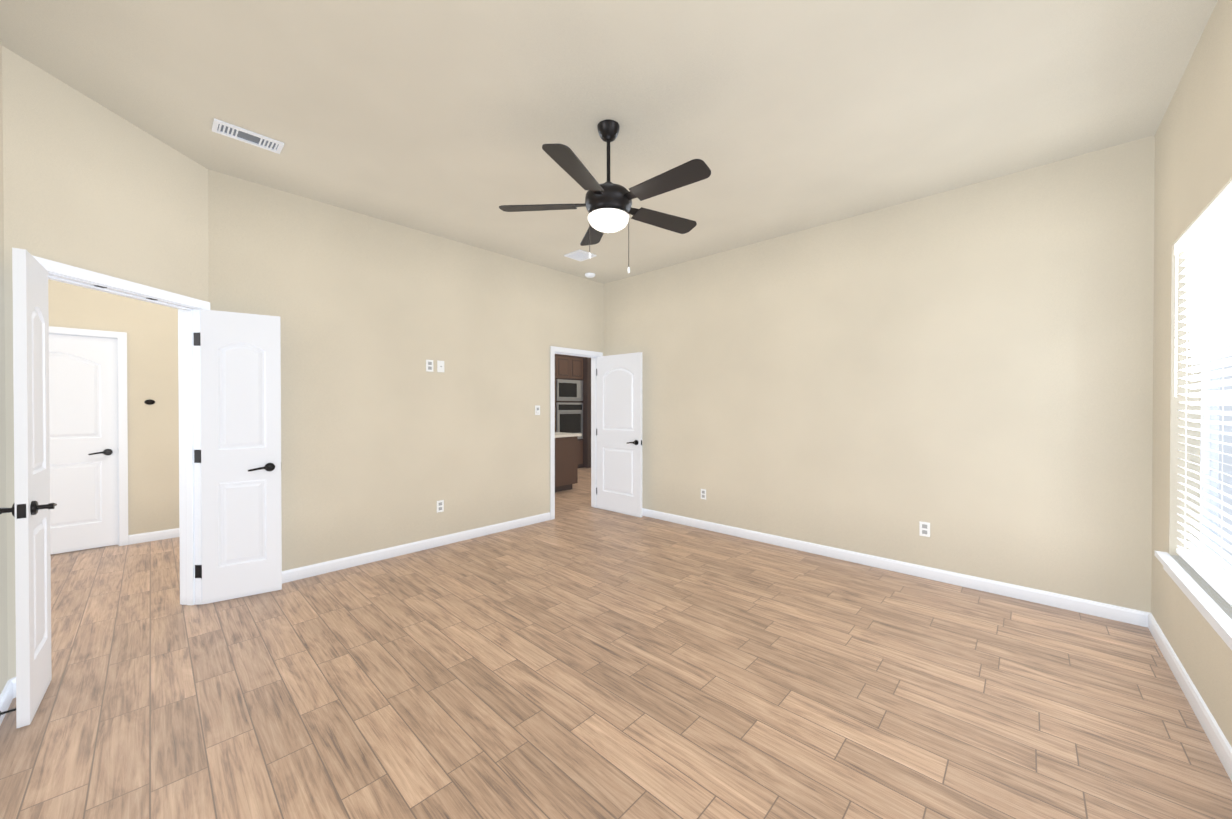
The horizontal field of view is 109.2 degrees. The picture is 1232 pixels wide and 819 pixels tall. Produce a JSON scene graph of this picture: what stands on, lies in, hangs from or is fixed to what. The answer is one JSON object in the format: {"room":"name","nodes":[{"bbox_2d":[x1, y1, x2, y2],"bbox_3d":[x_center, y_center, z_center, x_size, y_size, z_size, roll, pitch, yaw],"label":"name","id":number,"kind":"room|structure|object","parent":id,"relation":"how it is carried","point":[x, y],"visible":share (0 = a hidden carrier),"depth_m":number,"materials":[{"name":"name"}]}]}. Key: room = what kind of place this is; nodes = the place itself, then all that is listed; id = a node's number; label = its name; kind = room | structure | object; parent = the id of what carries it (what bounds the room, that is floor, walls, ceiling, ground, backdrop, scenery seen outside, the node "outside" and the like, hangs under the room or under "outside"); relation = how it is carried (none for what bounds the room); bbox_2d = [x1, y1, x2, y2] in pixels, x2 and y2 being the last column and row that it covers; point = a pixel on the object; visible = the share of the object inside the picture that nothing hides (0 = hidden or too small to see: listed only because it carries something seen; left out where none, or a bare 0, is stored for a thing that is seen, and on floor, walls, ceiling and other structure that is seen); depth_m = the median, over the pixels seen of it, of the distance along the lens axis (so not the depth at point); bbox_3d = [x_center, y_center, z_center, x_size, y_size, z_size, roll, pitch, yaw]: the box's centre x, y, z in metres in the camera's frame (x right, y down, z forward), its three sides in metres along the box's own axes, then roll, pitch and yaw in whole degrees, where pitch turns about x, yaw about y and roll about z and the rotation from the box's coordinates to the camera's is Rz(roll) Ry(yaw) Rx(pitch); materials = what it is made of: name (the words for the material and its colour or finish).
{"room":"empty bedroom","nodes":[
{"label":"empty bedroom","id":0,"kind":"room"},
{"bbox_2d":[0,41,7,693],"bbox_3d":[-1.375,-0.155,0.568,4.170,3.050,0.130,0,1,43],"label":"wall","id":1,"kind":"structure","parent":0,"point":[3,613],"depth_m":2.01,"materials":[{"name":"paint"}]},
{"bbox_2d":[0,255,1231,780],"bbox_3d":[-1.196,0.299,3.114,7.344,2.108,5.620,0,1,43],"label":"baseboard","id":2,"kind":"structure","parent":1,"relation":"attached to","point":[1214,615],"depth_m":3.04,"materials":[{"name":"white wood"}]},
{"bbox_2d":[2,46,208,679],"bbox_3d":[-2.931,-0.168,2.572,0.130,3.050,1.061,0,0,-2],"label":"wall","id":3,"kind":"structure","parent":0,"point":[89,184],"depth_m":2.36,"materials":[{"name":"paint"}]},
{"bbox_2d":[0,247,56,727],"bbox_3d":[-2.678,0.333,2.015,0.158,2.030,0.445,0,1,-45],"label":"door leaf","id":4,"kind":"structure","parent":3,"relation":"in","point":[32,505],"depth_m":1.91,"materials":[{"name":"white wood"}]},
{"bbox_2d":[48,279,178,534],"bbox_3d":[-4.444,-0.183,4.895,0.130,3.050,4.030,0,1,43],"label":"wall","id":5,"kind":"structure","parent":0,"point":[150,329],"depth_m":4.45,"materials":[{"name":"paint"}]},
{"bbox_2d":[49,334,118,553],"bbox_3d":[-5.209,0.320,4.045,0.158,2.030,0.809,0,1,43],"label":"hall door","id":6,"kind":"structure","parent":5,"relation":"in","point":[83,407],"depth_m":4.17,"materials":[{"name":"white wood"}]},
{"bbox_2d":[144,399,154,404],"bbox_3d":[-4.748,-0.076,4.461,0.022,0.055,0.076,0,1,43],"label":"door chime","id":7,"kind":"object","parent":5,"relation":"attached to","point":[149,402],"visible":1,"depth_m":4.46,"materials":[{"name":"black"}]},
{"bbox_2d":[208,169,603,570],"bbox_3d":[-1.525,-0.182,4.641,0.130,3.050,4.100,0,1,43],"label":"wall","id":8,"kind":"structure","parent":0,"point":[388,440],"depth_m":3.99,"materials":[{"name":"paint"}]},
{"bbox_2d":[200,309,281,603],"bbox_3d":[-2.682,0.326,3.143,0.445,2.030,0.158,0,0,-35],"label":"door leaf","id":9,"kind":"structure","parent":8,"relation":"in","point":[240,456],"depth_m":3.12,"materials":[{"name":"white wood"}]},
{"bbox_2d":[426,360,432,371],"bbox_3d":[-1.803,-0.424,4.243,0.007,0.114,0.070,0,1,43],"label":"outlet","id":10,"kind":"object","parent":8,"relation":"attached to","point":[429,365],"visible":1,"depth_m":4.24,"materials":[{"name":"white plastic"}]},
{"bbox_2d":[437,500,443,512],"bbox_3d":[-1.735,0.955,4.325,0.007,0.114,0.070,0,1,43],"label":"electrical outlet","id":11,"kind":"object","parent":8,"relation":"attached to","point":[440,505],"visible":1,"depth_m":4.33,"materials":[{"name":"white plastic"}]},
{"bbox_2d":[437,360,443,371],"bbox_3d":[-1.726,-0.425,4.321,0.012,0.114,0.070,0,1,43],"label":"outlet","id":12,"kind":"object","parent":8,"relation":"attached to","point":[440,366],"visible":1,"depth_m":4.32,"materials":[{"name":"white plastic"}]},
{"bbox_2d":[535,405,539,414],"bbox_3d":[-0.925,0.010,5.177,0.010,0.114,0.070,0,1,43],"label":"light switch","id":13,"kind":"object","parent":8,"relation":"attached to","point":[537,409],"visible":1,"depth_m":5.17,"materials":[{"name":"white plastic"}]},
{"bbox_2d":[597,352,641,517],"bbox_3d":[0.034,0.310,5.643,0.764,2.030,0.158,0,1,43],"label":"door","id":14,"kind":"structure","parent":8,"relation":"in","point":[619,433],"depth_m":5.60,"materials":[{"name":"white wood"}]},
{"bbox_2d":[0,0,1217,283],"bbox_3d":[-0.188,-1.735,5.090,8.790,0.050,10.300,0,1,43],"label":"ceiling","id":15,"kind":"structure","parent":0,"point":[446,118],"depth_m":2.36,"materials":[{"name":"paint"}]},
{"bbox_2d":[212,118,283,153],"bbox_3d":[-2.276,-1.688,2.716,0.150,0.012,0.330,0,1,43],"label":"ceiling vent","id":16,"kind":"object","parent":15,"relation":"in","point":[243,135],"visible":0.98,"depth_m":2.71,"materials":[{"name":"grey metal"}]},
{"bbox_2d":[564,249,596,261],"bbox_3d":[-0.396,-1.702,4.846,0.260,0.012,0.250,0,1,43],"label":"ceiling vent","id":17,"kind":"object","parent":15,"relation":"in","point":[579,255],"visible":0.98,"depth_m":4.83,"materials":[{"name":"grey metal"}]},
{"bbox_2d":[585,273,594,277],"bbox_3d":[-0.329,-1.696,5.545,0.128,0.034,0.128,0,1,43],"label":"smoke detector","id":18,"kind":"object","parent":15,"relation":"attached to","point":[590,275],"visible":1,"depth_m":5.51,"materials":[{"name":"white plastic"}]},
{"bbox_2d":[499,119,710,272],"bbox_3d":[-0.009,-1.251,2.602,1.236,0.882,1.276,0,1,43],"label":"fan","id":19,"kind":"object","parent":15,"relation":"hanging from","point":[607,204],"visible":1,"depth_m":2.52,"materials":[{"name":"black wood"}]},
{"bbox_2d":[0,467,1231,818],"bbox_3d":[-0.188,1.365,5.110,8.790,0.050,10.300,0,1,43],"label":"floor","id":20,"kind":"structure","parent":0,"point":[578,657],"depth_m":2.08,"materials":[{"name":"brown wood"}]},
{"bbox_2d":[555,354,558,431],"bbox_3d":[-1.625,0.043,9.244,0.649,2.540,0.425,0,1,43],"label":"tall cabinet","id":21,"kind":"object","parent":20,"relation":"on","point":[556,355],"depth_m":9.21,"materials":[{"name":"brown wood"}]},
{"bbox_2d":[555,436,577,491],"bbox_3d":[-1.611,0.886,6.933,0.955,0.884,1.850,0,1,43],"label":"kitchen island","id":22,"kind":"object","parent":20,"relation":"on","point":[566,461],"depth_m":7.10,"materials":[{"name":"brown wood"}]},
{"bbox_2d":[555,432,581,435],"bbox_3d":[-1.602,0.424,6.935,1.020,0.040,1.930,0,1,43],"label":"island countertop","id":23,"kind":"structure","parent":22,"relation":"on","point":[556,433],"depth_m":7.21,"materials":[{"name":"beige stone"}]},
{"bbox_2d":[559,354,582,467],"bbox_3d":[-1.219,0.040,9.676,0.649,2.540,0.761,0,1,43],"label":"tall cabinet","id":24,"kind":"object","parent":20,"relation":"on","point":[572,394],"depth_m":9.49,"materials":[{"name":"brown wood"}]},
{"bbox_2d":[583,357,590,467],"bbox_3d":[-0.430,0.035,10.516,0.649,2.540,1.544,0,1,43],"label":"tall cabinet","id":25,"kind":"object","parent":20,"relation":"on","point":[586,360],"depth_m":9.72,"materials":[{"name":"brown wood"}]},
{"bbox_2d":[604,135,1154,612],"bbox_3d":[1.627,-0.180,4.402,5.050,3.050,0.130,0,1,43],"label":"wall","id":26,"kind":"structure","parent":0,"point":[966,373],"depth_m":3.46,"materials":[{"name":"paint"}]},
{"bbox_2d":[701,489,705,499],"bbox_3d":[0.982,0.951,4.921,0.070,0.114,0.007,0,1,43],"label":"electrical outlet","id":27,"kind":"object","parent":26,"relation":"attached to","point":[703,493],"visible":1,"depth_m":4.92,"materials":[{"name":"white plastic"}]},
{"bbox_2d":[919,521,929,536],"bbox_3d":[2.477,0.961,3.515,0.070,0.114,0.007,0,1,43],"label":"electrical outlet","id":28,"kind":"object","parent":26,"relation":"attached to","point":[924,528],"visible":1,"depth_m":3.51,"materials":[{"name":"white plastic"}]},
{"bbox_2d":[1151,0,1231,746],"bbox_3d":[1.765,-0.158,0.943,0.150,3.050,4.980,0,1,43],"label":"wall","id":29,"kind":"structure","parent":0,"point":[1193,157],"depth_m":2.30,"materials":[{"name":"paint"}]},
{"bbox_2d":[1199,349,1231,575],"bbox_3d":[2.586,-0.048,1.744,0.050,1.680,1.510,0,1,43],"label":"window","id":30,"kind":"structure","parent":29,"relation":"in","point":[1209,455],"depth_m":2.26,"materials":[{"name":"clear glass"}]},
{"bbox_2d":[1174,181,1231,605],"bbox_3d":[2.522,-0.058,1.804,0.078,1.657,1.506,0,1,43],"label":"window blinds","id":31,"kind":"object","parent":30,"relation":"attached to","point":[1204,241],"visible":1,"depth_m":2.02,"materials":[{"name":"white plastic"}]}
]}

